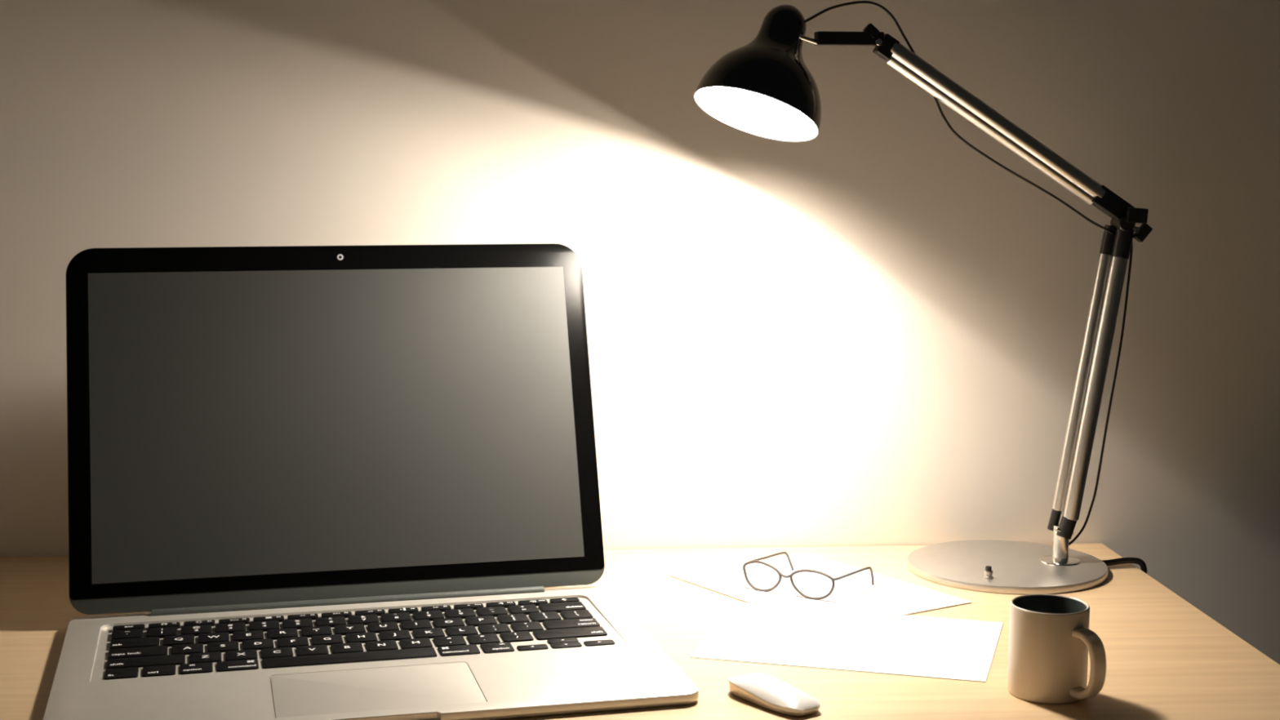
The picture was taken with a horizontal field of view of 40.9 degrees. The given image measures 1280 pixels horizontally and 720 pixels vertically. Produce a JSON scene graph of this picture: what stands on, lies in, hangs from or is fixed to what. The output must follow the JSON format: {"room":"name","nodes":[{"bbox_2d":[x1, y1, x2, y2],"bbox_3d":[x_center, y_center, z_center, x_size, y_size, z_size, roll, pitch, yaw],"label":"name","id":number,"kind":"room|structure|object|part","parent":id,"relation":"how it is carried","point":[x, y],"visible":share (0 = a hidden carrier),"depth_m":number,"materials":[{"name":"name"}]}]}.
{"room":"home office","nodes":[
{"label":"home office","id":0,"kind":"room"},
{"bbox_2d":[0,0,1279,664],"bbox_3d":[0.748,-0.342,2.164,4.320,2.640,0.108,0,7,-4],"label":"wall","id":1,"kind":"structure","parent":0,"point":[868,330],"depth_m":2.09,"materials":[{"name":"paint"}]},
{"bbox_3d":[0.863,1.200,0.626,4.320,0.036,3.338,0,7,-4],"label":"floor","id":2,"kind":"structure","parent":0,"visible":0},
{"bbox_2d":[0,543,1279,719],"bbox_3d":[-0.311,0.659,1.736,1.850,0.750,0.832,0,7,-4],"label":"desk","id":3,"kind":"object","parent":2,"relation":"on","point":[1166,659],"visible":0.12,"depth_m":1.68,"materials":[{"name":"brown wood"}]},
{"bbox_2d":[43,243,698,719],"bbox_3d":[-0.281,0.094,1.691,0.565,0.384,0.520,-2,7,-14],"label":"laptop","id":4,"kind":"object","parent":3,"relation":"on","point":[332,482],"visible":1,"depth_m":1.84,"materials":[{"name":"metal"}]},
{"bbox_3d":[-0.328,0.064,1.873,0.565,0.392,0.008,-2,-13,-14],"label":"lid","id":5,"kind":"part","parent":4,"relation":"part of","materials":[{"name":"black glass"}]},
{"bbox_2d":[728,672,820,715],"bbox_3d":[0.121,0.299,1.544,0.044,0.017,0.101,-5,9,-36],"label":"computer mouse","id":6,"kind":"object","parent":3,"relation":"on","point":[767,691],"visible":1,"depth_m":1.53,"materials":[{"name":"white plastic"}]},
{"bbox_2d":[668,553,972,629],"bbox_3d":[0.199,0.257,1.936,0.203,0.001,0.284,-5,9,-35],"label":"paper sheet","id":7,"kind":"object","parent":3,"relation":"on","point":[853,600],"visible":0.96,"depth_m":1.92,"materials":[{"name":"white paper"}]},
{"bbox_2d":[742,551,874,599],"bbox_3d":[0.193,0.240,1.943,0.122,0.034,0.105,5,8,32],"label":"eyeglasses","id":8,"kind":"object","parent":7,"relation":"on","point":[757,560],"visible":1,"depth_m":1.91,"materials":[{"name":"grey metal"}]},
{"bbox_2d":[689,602,1003,682],"bbox_3d":[0.215,0.283,1.738,0.288,0.001,0.209,2,7,15],"label":"paper sheet","id":9,"kind":"object","parent":3,"relation":"on","point":[935,647],"visible":1,"depth_m":1.72,"materials":[{"name":"white paper"}]},
{"bbox_2d":[693,0,1152,594],"bbox_3d":[0.343,0.302,1.993,0.579,1.404,0.232,-3,8,-26],"label":"desk lamp","id":10,"kind":"object","parent":3,"relation":"on","point":[764,86],"visible":0.98,"depth_m":1.95,"materials":[{"name":"metal"}]},
{"bbox_3d":[0.128,-0.311,1.855,0.137,0.148,0.138,0,7,-4],"label":"lamp shade","id":11,"kind":"part","parent":10,"relation":"part of","materials":[{"name":"black paint"}]},
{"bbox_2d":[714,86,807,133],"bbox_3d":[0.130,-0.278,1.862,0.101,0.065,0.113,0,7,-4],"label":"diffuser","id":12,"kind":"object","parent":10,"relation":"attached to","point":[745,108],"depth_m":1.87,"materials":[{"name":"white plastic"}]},
{"bbox_2d":[983,565,993,579],"bbox_3d":[0.396,0.241,1.952,0.011,0.014,0.011,0,7,-4],"label":"switch","id":13,"kind":"object","parent":10,"relation":"attached to","point":[988,575],"depth_m":1.95,"materials":[{"name":"black plastic"}]},
{"bbox_3d":[0.433,0.243,2.029,0.233,0.009,0.233,0,7,-4],"label":"plate","id":14,"kind":"part","parent":10,"relation":"part of","materials":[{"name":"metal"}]},
{"bbox_3d":[0.498,0.217,2.033,0.019,0.043,0.019,0,7,-4],"label":"post","id":15,"kind":"part","parent":10,"relation":"part of","materials":[{"name":"silver metal"}]},
{"bbox_3d":[0.570,0.608,2.139,0.068,0.764,0.117,0,7,-4],"label":"power cord","id":16,"kind":"part","parent":10,"relation":"part of","materials":[{"name":"black rubber"}]},
{"bbox_2d":[1007,593,1106,704],"bbox_3d":[0.375,0.265,1.558,0.073,0.084,0.092,0,7,-4],"label":"mug","id":17,"kind":"object","parent":3,"relation":"on","point":[1051,638],"visible":1,"depth_m":1.54,"materials":[{"name":"beige ceramic"}]},
{"bbox_3d":[0.400,0.272,1.530,0.017,0.063,0.029,-5,9,-34],"label":"handle","id":18,"kind":"part","parent":17,"relation":"part of","materials":[{"name":"beige ceramic"}]}
]}

